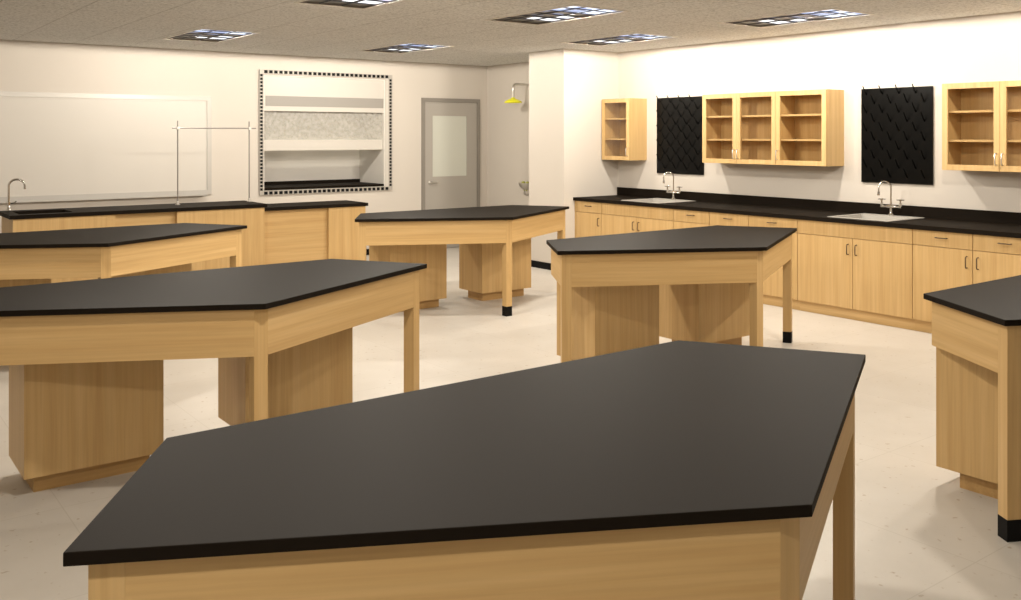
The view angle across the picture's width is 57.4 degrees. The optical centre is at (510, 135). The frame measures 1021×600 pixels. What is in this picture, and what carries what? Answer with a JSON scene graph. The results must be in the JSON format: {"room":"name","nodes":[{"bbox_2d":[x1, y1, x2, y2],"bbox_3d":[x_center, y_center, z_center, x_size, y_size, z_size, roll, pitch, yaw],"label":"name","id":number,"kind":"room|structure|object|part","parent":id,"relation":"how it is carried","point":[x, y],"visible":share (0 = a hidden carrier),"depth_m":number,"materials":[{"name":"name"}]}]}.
{"room":"science classroom","nodes":[
{"label":"science classroom","id":0,"kind":"room"},
{"bbox_2d":[0,39,486,248],"bbox_3d":[-4.718,0.302,11.122,11.031,2.743,0.100,0,0,-37],"label":"wall","id":1,"kind":"structure","parent":0,"point":[231,79],"depth_m":11.95,"materials":[{"name":"white paint"}]},
{"bbox_2d":[0,91,211,202],"bbox_3d":[-5.214,0.127,10.636,3.656,1.238,0.080,0,0,-37],"label":"whiteboard","id":2,"kind":"object","parent":1,"relation":"attached to","point":[63,146],"visible":1,"depth_m":10.96,"materials":[{"name":"white plastic"}]},
{"bbox_2d":[0,194,206,202],"bbox_3d":[-5.227,0.734,10.613,3.546,0.024,0.058,0,0,-37],"label":"tray","id":3,"kind":"object","parent":2,"relation":"on","point":[74,197],"depth_m":10.82,"materials":[{"name":"grey metal"}]},
{"bbox_2d":[259,69,391,194],"bbox_3d":[-2.705,-0.044,13.027,1.970,1.640,0.775,0,0,-37],"label":"fume hood","id":4,"kind":"object","parent":1,"relation":"attached to","point":[315,132],"visible":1,"depth_m":13.13,"materials":[{"name":"silver metal"}]},
{"bbox_3d":[-2.542,0.125,12.768,1.774,0.142,0.025,0,0,-37],"label":"sash rail","id":5,"kind":"part","parent":4,"relation":"part of","materials":[{"name":"white metal"}]},
{"bbox_3d":[-2.528,-0.555,12.751,1.776,0.459,0.030,0,0,-37],"label":"header panel","id":6,"kind":"part","parent":4,"relation":"part of","materials":[{"name":"white metal"}]},
{"bbox_2d":[264,179,383,189],"bbox_3d":[-2.729,0.676,13.018,1.776,0.075,0.739,0,0,-37],"label":"countertop","id":7,"kind":"structure","parent":4,"relation":"on","point":[339,183],"depth_m":13.09,"materials":[{"name":"black stone"}]},
{"bbox_2d":[421,98,479,247],"bbox_3d":[-0.869,0.559,13.907,1.029,2.229,0.077,0,0,-37],"label":"door","id":8,"kind":"structure","parent":1,"relation":"in","point":[450,132],"depth_m":13.91,"materials":[{"name":"grey paint"}]},
{"bbox_2d":[0,247,1020,599],"bbox_3d":[-0.373,1.724,5.428,11.131,0.100,14.324,0,0,-37],"label":"floor","id":9,"kind":"structure","parent":0,"point":[920,535],"depth_m":5.01,"materials":[{"name":"tile"}]},
{"bbox_2d":[0,223,246,286],"bbox_3d":[-3.179,1.213,7.007,2.536,0.922,1.221,0,0,-37],"label":"lab table","id":10,"kind":"object","parent":9,"relation":"on","point":[32,257],"visible":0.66,"depth_m":6.87,"materials":[{"name":"brown wood"}]},
{"bbox_3d":[-2.864,1.181,6.588,0.065,0.806,0.065,0,0,-37],"label":"leg","id":11,"kind":"part","parent":10,"relation":"part of","materials":[{"name":"brown wood"}]},
{"bbox_3d":[-2.294,1.181,7.788,0.065,0.806,0.070,0,0,25],"label":"leg","id":12,"kind":"part","parent":10,"relation":"part of","materials":[{"name":"brown wood"}]},
{"bbox_2d":[0,200,266,282],"bbox_3d":[-3.945,1.217,9.918,2.560,0.914,0.705,0,0,-37],"label":"lab bench","id":13,"kind":"object","parent":9,"relation":"on","point":[251,214],"depth_m":9.84,"materials":[{"name":"beige wood"}]},
{"bbox_2d":[6,178,25,210],"bbox_3d":[-4.995,0.595,9.422,0.182,0.330,0.056,0,0,-29],"label":"faucet","id":14,"kind":"object","parent":13,"relation":"on","point":[8,203],"visible":1,"depth_m":9.39,"materials":[{"name":"silver metal"}]},
{"bbox_3d":[-4.983,0.550,9.419,0.165,0.240,0.021,0,0,-23],"label":"gooseneck spout","id":15,"kind":"part","parent":14,"relation":"part of","materials":[{"name":"silver metal"}]},
{"bbox_2d":[0,200,266,219],"bbox_3d":[-3.945,0.779,9.918,2.560,0.038,0.705,0,0,-37],"label":"countertop","id":16,"kind":"structure","parent":13,"relation":"on","point":[197,206],"depth_m":9.70,"materials":[{"name":"black stone"}]},
{"bbox_3d":[-3.808,1.186,9.712,0.620,0.776,0.020,0,0,-37],"label":"modesty panel","id":17,"kind":"part","parent":13,"relation":"part of","materials":[{"name":"brown wood"}]},
{"bbox_2d":[172,121,255,204],"bbox_3d":[-3.330,0.297,10.507,0.950,0.925,0.056,0,0,-37],"label":"frame","id":18,"kind":"object","parent":13,"relation":"on","point":[177,127],"visible":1,"depth_m":10.40,"materials":[{"name":"grey metal"}]},
{"bbox_3d":[-3.659,0.297,10.262,0.015,0.925,0.016,0,0,-37],"label":"upright rod","id":19,"kind":"part","parent":18,"relation":"part of","materials":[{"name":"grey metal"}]},
{"bbox_3d":[-3.322,-0.085,10.495,0.950,0.015,0.016,0,0,-37],"label":"cross rod","id":20,"kind":"part","parent":18,"relation":"part of","materials":[{"name":"grey metal"}]},
{"bbox_3d":[-3.009,0.297,10.750,0.015,0.925,0.016,0,0,-37],"label":"upright rod","id":21,"kind":"part","parent":18,"relation":"part of","materials":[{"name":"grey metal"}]},
{"bbox_2d":[0,259,426,491],"bbox_3d":[-1.462,1.213,4.662,2.536,0.922,1.221,0,0,-37],"label":"lab table","id":22,"kind":"object","parent":9,"relation":"on","point":[85,359],"visible":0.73,"depth_m":4.48,"materials":[{"name":"brown wood"}]},
{"bbox_3d":[-1.147,1.181,4.243,0.065,0.806,0.065,0,0,-37],"label":"leg","id":23,"kind":"part","parent":22,"relation":"part of","materials":[{"name":"brown wood"}]},
{"bbox_3d":[-0.577,1.181,5.443,0.065,0.806,0.070,0,0,25],"label":"leg","id":24,"kind":"part","parent":22,"relation":"part of","materials":[{"name":"brown wood"}]},
{"bbox_2d":[265,200,367,263],"bbox_3d":[-2.426,1.242,11.114,1.335,0.864,0.580,0,0,-37],"label":"base cabinet","id":25,"kind":"object","parent":9,"relation":"on","point":[318,230],"visible":0.55,"depth_m":10.93,"materials":[{"name":"beige wood"}]},
{"bbox_3d":[-2.500,1.261,10.796,0.816,0.826,0.020,0,0,-37],"label":"panel","id":26,"kind":"part","parent":25,"relation":"part of","materials":[{"name":"brown wood"}]},
{"bbox_2d":[265,200,367,210],"bbox_3d":[-2.426,0.829,11.114,1.335,0.038,0.580,0,0,-37],"label":"countertop","id":27,"kind":"structure","parent":25,"relation":"on","point":[340,203],"depth_m":11.00,"materials":[{"name":"black stone"}]},
{"bbox_2d":[355,205,568,316],"bbox_3d":[-0.347,1.213,9.103,2.536,0.922,1.221,0,0,-37],"label":"lab table","id":28,"kind":"object","parent":9,"relation":"on","point":[494,242],"visible":0.77,"depth_m":8.97,"materials":[{"name":"brown wood"}]},
{"bbox_3d":[-1.343,1.181,8.469,0.065,0.806,0.070,0,0,-4],"label":"leg","id":29,"kind":"part","parent":28,"relation":"part of","materials":[{"name":"brown wood"}]},
{"bbox_3d":[-0.032,1.181,8.684,0.065,0.806,0.065,0,0,-37],"label":"leg","id":30,"kind":"part","parent":28,"relation":"part of","materials":[{"name":"brown wood"}]},
{"bbox_3d":[0.538,1.181,9.884,0.065,0.806,0.070,0,0,25],"label":"leg","id":31,"kind":"part","parent":28,"relation":"part of","materials":[{"name":"brown wood"}]},
{"bbox_2d":[63,340,865,599],"bbox_3d":[0.247,1.213,2.390,2.536,0.922,1.221,0,0,-37],"label":"lab table","id":32,"kind":"object","parent":9,"relation":"on","point":[679,469],"visible":1,"depth_m":1.99,"materials":[{"name":"black stone"}]},
{"bbox_3d":[-0.748,1.181,1.756,0.065,0.806,0.070,0,0,-4],"label":"leg","id":33,"kind":"part","parent":32,"relation":"part of","materials":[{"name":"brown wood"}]},
{"bbox_3d":[0.563,1.181,1.970,0.065,0.806,0.065,0,0,-37],"label":"leg","id":34,"kind":"part","parent":32,"relation":"part of","materials":[{"name":"brown wood"}]},
{"bbox_3d":[1.133,1.181,3.171,0.070,0.806,0.065,0,0,20],"label":"leg","id":35,"kind":"part","parent":32,"relation":"part of","materials":[{"name":"brown wood"}]},
{"bbox_2d":[575,201,601,237],"bbox_3d":[1.220,1.236,11.543,0.768,0.876,0.489,0,0,-37],"label":"base cabinet","id":36,"kind":"object","parent":9,"relation":"on","point":[588,214],"depth_m":11.33,"materials":[{"name":"brown wood"}]},
{"bbox_3d":[0.809,1.236,11.524,0.018,0.876,0.026,0,0,-37],"label":"filler strip","id":37,"kind":"part","parent":36,"relation":"part of","materials":[{"name":"beige wood"}]},
{"bbox_3d":[0.955,0.865,11.327,0.020,0.129,0.457,0,0,-37],"label":"drawer","id":38,"kind":"part","parent":36,"relation":"part of","materials":[{"name":"brown wood"}]},
{"bbox_2d":[602,203,673,234],"bbox_3d":[1.716,1.236,10.884,0.768,0.876,1.159,0,0,-37],"label":"base cabinet","id":39,"kind":"object","parent":9,"relation":"on","point":[616,218],"visible":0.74,"depth_m":10.69,"materials":[{"name":"brown wood"}]},
{"bbox_3d":[1.271,1.253,10.906,0.020,0.637,0.584,0,0,-37],"label":"door","id":40,"kind":"part","parent":39,"relation":"part of","materials":[{"name":"brown wood"}]},
{"bbox_3d":[1.620,1.253,10.443,0.020,0.637,0.566,0,0,-37],"label":"door","id":41,"kind":"part","parent":39,"relation":"part of","materials":[{"name":"brown wood"}]},
{"bbox_2d":[546,225,796,362],"bbox_3d":[1.361,1.213,6.787,2.536,0.922,1.221,0,0,-37],"label":"lab table","id":42,"kind":"object","parent":9,"relation":"on","point":[625,291],"visible":0.8,"depth_m":6.53,"materials":[{"name":"brown wood"}]},
{"bbox_3d":[0.366,1.181,6.152,0.065,0.806,0.070,0,0,-4],"label":"leg","id":43,"kind":"part","parent":42,"relation":"part of","materials":[{"name":"brown wood"}]},
{"bbox_3d":[1.677,1.181,6.367,0.065,0.806,0.065,0,0,-37],"label":"leg","id":44,"kind":"part","parent":42,"relation":"part of","materials":[{"name":"brown wood"}]},
{"bbox_3d":[2.247,1.181,7.567,0.065,0.806,0.070,0,0,25],"label":"leg","id":45,"kind":"part","parent":42,"relation":"part of","materials":[{"name":"brown wood"}]},
{"bbox_2d":[674,209,710,228],"bbox_3d":[2.217,1.236,10.218,0.768,0.876,0.506,0,0,-37],"label":"base cabinet","id":46,"kind":"object","parent":9,"relation":"on","point":[682,218],"visible":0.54,"depth_m":10.01,"materials":[{"name":"brown wood"}]},
{"bbox_3d":[1.944,1.253,10.012,0.020,0.637,0.501,0,0,-37],"label":"door","id":47,"kind":"part","parent":46,"relation":"part of","materials":[{"name":"brown wood"}]},
{"bbox_2d":[710,212,748,225],"bbox_3d":[2.523,1.236,9.812,0.768,0.876,0.508,0,0,-37],"label":"base cabinet","id":48,"kind":"object","parent":9,"relation":"on","point":[723,219],"visible":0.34,"depth_m":9.60,"materials":[{"name":"brown wood"}]},
{"bbox_2d":[749,215,799,309],"bbox_3d":[2.852,1.236,9.375,0.768,0.876,0.584,0,0,-37],"label":"base cabinet","id":49,"kind":"object","parent":9,"relation":"on","point":[773,285],"visible":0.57,"depth_m":9.10,"materials":[{"name":"brown wood"}]},
{"bbox_3d":[2.578,0.865,9.169,0.020,0.129,0.579,0,0,-37],"label":"drawer","id":50,"kind":"part","parent":49,"relation":"part of","materials":[{"name":"brown wood"}]},
{"bbox_3d":[2.578,1.253,9.169,0.020,0.637,0.579,0,0,-37],"label":"door","id":51,"kind":"part","parent":49,"relation":"part of","materials":[{"name":"brown wood"}]},
{"bbox_2d":[798,220,914,329],"bbox_3d":[3.377,1.236,8.677,0.768,0.876,1.162,0,0,-37],"label":"base cabinet","id":52,"kind":"object","parent":9,"relation":"on","point":[864,273],"visible":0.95,"depth_m":8.43,"materials":[{"name":"brown wood"}]},
{"bbox_2d":[573,187,1020,237],"bbox_3d":[2.894,0.728,9.326,0.765,0.140,6.046,0,0,-37],"label":"countertop","id":53,"kind":"structure","parent":52,"relation":"on","point":[966,221],"depth_m":9.18,"materials":[{"name":"black stone"}]},
{"bbox_2d":[621,198,691,203],"bbox_3d":[1.721,0.844,10.886,0.610,0.179,0.610,0,0,-37],"label":"sink","id":54,"kind":"object","parent":53,"relation":"in","point":[649,200],"visible":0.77,"depth_m":11.04,"materials":[{"name":"grey ceramic"}]},
{"bbox_3d":[1.689,0.847,10.863,0.466,0.173,0.546,0,0,-37],"label":"bowl","id":55,"kind":"part","parent":54,"relation":"part of","materials":[{"name":"grey ceramic"}]},
{"bbox_2d":[663,172,681,199],"bbox_3d":[1.901,0.589,11.016,0.130,0.329,0.254,0,0,-37],"label":"faucet","id":56,"kind":"object","parent":53,"relation":"on","point":[673,192],"visible":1,"depth_m":11.03,"materials":[{"name":"silver metal"}]},
{"bbox_3d":[1.871,0.549,11.040,0.129,0.249,0.015,0,0,5],"label":"gooseneck spout","id":57,"kind":"part","parent":56,"relation":"part of","materials":[{"name":"silver metal"}]},
{"bbox_2d":[827,213,923,221],"bbox_3d":[3.391,0.844,8.667,0.610,0.179,0.615,0,0,-37],"label":"sink","id":58,"kind":"object","parent":53,"relation":"in","point":[862,216],"visible":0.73,"depth_m":8.80,"materials":[{"name":"grey ceramic"}]},
{"bbox_3d":[3.359,0.847,8.643,0.466,0.173,0.551,0,0,-37],"label":"bowl","id":59,"kind":"part","parent":58,"relation":"part of","materials":[{"name":"silver metal"}]},
{"bbox_2d":[877,181,903,215],"bbox_3d":[3.570,0.589,8.798,0.130,0.329,0.254,0,0,-37],"label":"faucet","id":60,"kind":"object","parent":53,"relation":"on","point":[890,206],"visible":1,"depth_m":8.81,"materials":[{"name":"silver metal"}]},
{"bbox_3d":[3.539,0.549,8.823,0.129,0.249,0.015,0,0,5],"label":"gooseneck spout","id":61,"kind":"part","parent":60,"relation":"part of","materials":[{"name":"silver metal"}]},
{"bbox_3d":[2.931,1.253,8.700,0.020,0.637,0.584,0,0,-37],"label":"door","id":62,"kind":"part","parent":52,"relation":"part of","materials":[{"name":"brown wood"}]},
{"bbox_3d":[3.281,1.253,8.236,0.020,0.637,0.568,0,0,-37],"label":"door","id":63,"kind":"part","parent":52,"relation":"part of","materials":[{"name":"brown wood"}]},
{"bbox_2d":[913,229,973,332],"bbox_3d":[3.882,1.236,8.005,0.768,0.876,0.517,0,0,-37],"label":"base cabinet","id":64,"kind":"object","parent":9,"relation":"on","point":[941,260],"visible":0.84,"depth_m":7.84,"materials":[{"name":"brown wood"}]},
{"bbox_3d":[3.609,0.865,7.799,0.020,0.129,0.512,0,0,-37],"label":"drawer","id":65,"kind":"part","parent":64,"relation":"part of","materials":[{"name":"brown wood"}]},
{"bbox_2d":[923,275,1020,541],"bbox_3d":[3.071,1.213,4.514,2.536,0.922,1.221,0,0,-37],"label":"lab table","id":66,"kind":"object","parent":9,"relation":"on","point":[976,328],"visible":1,"depth_m":4.27,"materials":[{"name":"brown wood"}]},
{"bbox_3d":[2.075,1.181,3.880,0.065,0.806,0.070,0,0,-4],"label":"leg","id":67,"kind":"part","parent":66,"relation":"part of","materials":[{"name":"brown wood"}]},
{"bbox_2d":[973,234,1020,283],"bbox_3d":[4.194,1.236,7.591,0.768,0.876,0.517,0,0,-37],"label":"base cabinet","id":68,"kind":"object","parent":9,"relation":"on","point":[994,257],"visible":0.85,"depth_m":7.44,"materials":[{"name":"brown wood"}]},
{"bbox_3d":[3.920,0.865,7.385,0.020,0.129,0.512,0,0,-37],"label":"drawer","id":69,"kind":"part","parent":68,"relation":"part of","materials":[{"name":"brown wood"}]},
{"bbox_3d":[3.920,1.253,7.385,0.020,0.637,0.512,0,0,-37],"label":"door","id":70,"kind":"part","parent":68,"relation":"part of","materials":[{"name":"brown wood"}]},
{"bbox_2d":[0,0,1020,65],"bbox_3d":[-0.403,-1.079,5.468,11.131,0.020,14.424,0,0,-37],"label":"ceiling","id":71,"kind":"structure","parent":0,"point":[285,27],"depth_m":8.97,"materials":[{"name":"tile"}]},
{"bbox_2d":[162,28,259,42],"bbox_3d":[-3.215,-1.128,9.970,0.634,0.130,1.244,0,0,-37],"label":"ceiling light","id":72,"kind":"object","parent":71,"relation":"attached to","point":[201,35],"visible":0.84,"depth_m":10.04,"materials":[{"name":"beige"}]},
{"bbox_2d":[294,0,403,9],"bbox_3d":[-1.111,-1.128,7.173,0.634,0.130,1.244,0,0,-37],"label":"ceiling light","id":73,"kind":"object","parent":71,"relation":"attached to","point":[355,4],"visible":0.98,"depth_m":7.57,"materials":[{"name":"beige plastic"}]},
{"bbox_2d":[358,43,452,53],"bbox_3d":[-1.301,-1.128,11.410,0.634,0.130,1.244,0,0,-37],"label":"ceiling light","id":74,"kind":"object","parent":71,"relation":"attached to","point":[405,47],"visible":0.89,"depth_m":11.49,"materials":[{"name":"beige plastic"}]},
{"bbox_2d":[485,5,628,24],"bbox_3d":[0.388,-1.128,8.301,0.634,0.130,1.244,0,0,-37],"label":"ceiling light","id":75,"kind":"object","parent":71,"relation":"attached to","point":[570,12],"visible":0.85,"depth_m":8.32,"materials":[{"name":"beige"}]},
{"bbox_2d":[560,33,676,45],"bbox_3d":[1.189,-1.128,10.380,0.634,0.130,1.244,0,0,-37],"label":"ceiling light","id":76,"kind":"object","parent":71,"relation":"attached to","point":[633,37],"visible":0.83,"depth_m":10.44,"materials":[{"name":"beige"}]},
{"bbox_2d":[718,8,874,27],"bbox_3d":[2.578,-1.128,8.509,0.634,0.130,1.244,0,0,-37],"label":"ceiling light","id":77,"kind":"object","parent":71,"relation":"attached to","point":[832,13],"visible":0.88,"depth_m":8.54,"materials":[{"name":"beige"}]},
{"bbox_2d":[529,48,617,262],"bbox_3d":[0.861,0.302,12.014,1.041,2.743,0.694,0,0,-37],"label":"wall column","id":78,"kind":"structure","parent":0,"point":[568,87],"depth_m":11.68,"materials":[{"name":"white paint"}]},
{"bbox_2d":[531,260,550,269],"bbox_3d":[0.500,1.631,11.738,0.148,0.085,0.702,0,0,-37],"label":"baseboard","id":79,"kind":"structure","parent":78,"relation":"attached to","point":[543,265],"depth_m":11.76,"materials":[{"name":"black plastic"}]},
{"bbox_2d":[487,11,1020,212],"bbox_3d":[3.959,0.302,8.656,0.128,2.743,14.274,0,0,-37],"label":"wall","id":80,"kind":"structure","parent":0,"point":[979,48],"depth_m":9.65,"materials":[{"name":"white paint"}]},
{"bbox_2d":[504,83,528,102],"bbox_3d":[0.110,-0.622,13.347,0.438,0.308,0.256,0,0,-37],"label":"shower","id":81,"kind":"object","parent":80,"relation":"attached to","point":[512,100],"visible":0.91,"depth_m":13.28,"materials":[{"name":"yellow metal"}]},
{"bbox_2d":[518,181,528,195],"bbox_3d":[0.233,0.756,13.340,0.250,0.207,0.250,0,0,-37],"label":"station","id":82,"kind":"object","parent":80,"relation":"attached to","point":[524,185],"visible":0.8,"depth_m":13.27,"materials":[{"name":"silver metal"}]},
{"bbox_2d":[518,182,528,189],"bbox_3d":[0.233,0.724,13.340,0.250,0.100,0.250,0,0,-37],"label":"bowl","id":83,"kind":"object","parent":82,"relation":"on","point":[524,185],"depth_m":13.25,"materials":[{"name":"silver metal"}]},
{"bbox_2d":[602,98,646,160],"bbox_3d":[1.406,-0.079,11.660,0.340,0.762,0.492,0,0,-37],"label":"upper cabinet","id":84,"kind":"object","parent":80,"relation":"attached to","point":[624,120],"visible":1,"depth_m":11.56,"materials":[{"name":"brown wood"}]},
{"bbox_2d":[606,118,625,119],"bbox_3d":[1.428,-0.210,11.677,0.268,0.019,0.454,0,0,-37],"label":"shelf","id":85,"kind":"object","parent":84,"relation":"attached to","point":[606,118],"depth_m":11.61,"materials":[{"name":"brown wood"}]},
{"bbox_2d":[606,138,625,139],"bbox_3d":[1.428,0.044,11.677,0.268,0.019,0.454,0,0,-37],"label":"shelf","id":86,"kind":"object","parent":84,"relation":"attached to","point":[606,138],"depth_m":11.63,"materials":[{"name":"brown wood"}]},
{"bbox_3d":[1.306,-0.079,11.585,0.020,0.758,0.490,0,0,-37],"label":"door","id":87,"kind":"part","parent":84,"relation":"part of","materials":[{"name":"brown wood"}]},
{"bbox_2d":[656,94,703,174],"bbox_3d":[1.990,-0.016,11.094,0.086,0.941,0.738,0,0,-37],"label":"drying rack","id":88,"kind":"object","parent":80,"relation":"attached to","point":[679,119],"visible":0.99,"depth_m":11.09,"materials":[{"name":"black plastic"}]},
{"bbox_2d":[702,91,775,164],"bbox_3d":[2.553,-0.079,10.135,0.340,0.762,0.990,0,0,-37],"label":"upper cabinet","id":89,"kind":"object","parent":80,"relation":"attached to","point":[738,128],"visible":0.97,"depth_m":10.26,"materials":[{"name":"brown wood"}]},
{"bbox_3d":[2.299,-0.079,10.265,0.020,0.758,0.476,0,0,-37],"label":"door","id":90,"kind":"part","parent":89,"relation":"part of","materials":[{"name":"brown wood"}]},
{"bbox_2d":[707,115,770,117],"bbox_3d":[2.575,-0.210,10.152,0.268,0.019,0.952,0,0,-37],"label":"shelf","id":91,"kind":"object","parent":89,"relation":"attached to","point":[708,116],"depth_m":10.15,"materials":[{"name":"brown wood"}]},
{"bbox_2d":[707,139,770,140],"bbox_3d":[2.575,0.044,10.152,0.268,0.019,0.952,0,0,-37],"label":"shelf","id":92,"kind":"object","parent":89,"relation":"attached to","point":[707,139],"depth_m":10.05,"materials":[{"name":"brown wood"}]},
{"bbox_3d":[2.597,-0.079,9.869,0.020,0.758,0.509,0,0,-37],"label":"door","id":93,"kind":"part","parent":89,"relation":"part of","materials":[{"name":"brown wood"}]},
{"bbox_2d":[775,89,843,165],"bbox_3d":[3.031,-0.079,9.499,0.340,0.762,0.599,0,0,-37],"label":"upper cabinet","id":94,"kind":"object","parent":80,"relation":"attached to","point":[809,123],"visible":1,"depth_m":9.60,"materials":[{"name":"brown wood"}]},
{"bbox_2d":[781,114,820,116],"bbox_3d":[3.053,-0.210,9.516,0.268,0.019,0.561,0,0,-37],"label":"shelf","id":95,"kind":"object","parent":94,"relation":"attached to","point":[782,115],"depth_m":9.54,"materials":[{"name":"brown wood"}]},
{"bbox_2d":[781,139,820,140],"bbox_3d":[3.053,0.044,9.516,0.268,0.019,0.561,0,0,-37],"label":"shelf","id":96,"kind":"object","parent":94,"relation":"attached to","point":[781,139],"depth_m":9.44,"materials":[{"name":"brown wood"}]},
{"bbox_2d":[617,187,1020,224],"bbox_3d":[3.190,0.709,9.549,0.024,0.102,6.046,0,0,-37],"label":"backsplash","id":97,"kind":"structure","parent":80,"relation":"attached to","point":[843,206],"depth_m":9.40,"materials":[{"name":"black stone"}]},
{"bbox_2d":[861,84,932,184],"bbox_3d":[3.653,-0.016,8.883,0.086,0.941,0.727,0,0,-37],"label":"drying rack","id":98,"kind":"object","parent":80,"relation":"attached to","point":[896,123],"visible":1,"depth_m":8.88,"materials":[{"name":"black plastic"}]},
{"bbox_2d":[942,80,1020,171],"bbox_3d":[4.218,-0.079,7.921,0.340,0.762,1.003,0,0,-37],"label":"upper cabinet","id":99,"kind":"object","parent":80,"relation":"attached to","point":[981,121],"visible":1,"depth_m":8.20,"materials":[{"name":"brown wood"}]},
{"bbox_2d":[949,109,1020,112],"bbox_3d":[4.241,-0.210,7.938,0.268,0.019,0.965,0,0,-37],"label":"shelf","id":100,"kind":"object","parent":99,"relation":"attached to","point":[950,110],"depth_m":8.05,"materials":[{"name":"brown wood"}]},
{"bbox_2d":[949,140,1020,141],"bbox_3d":[4.241,0.044,7.938,0.268,0.019,0.965,0,0,-37],"label":"shelf","id":101,"kind":"object","parent":99,"relation":"attached to","point":[949,140],"depth_m":7.97,"materials":[{"name":"brown wood"}]},
{"bbox_3d":[4.269,-0.079,7.646,0.020,0.758,0.499,0,0,-37],"label":"door","id":102,"kind":"part","parent":99,"relation":"part of","materials":[{"name":"brown wood"}]}
]}

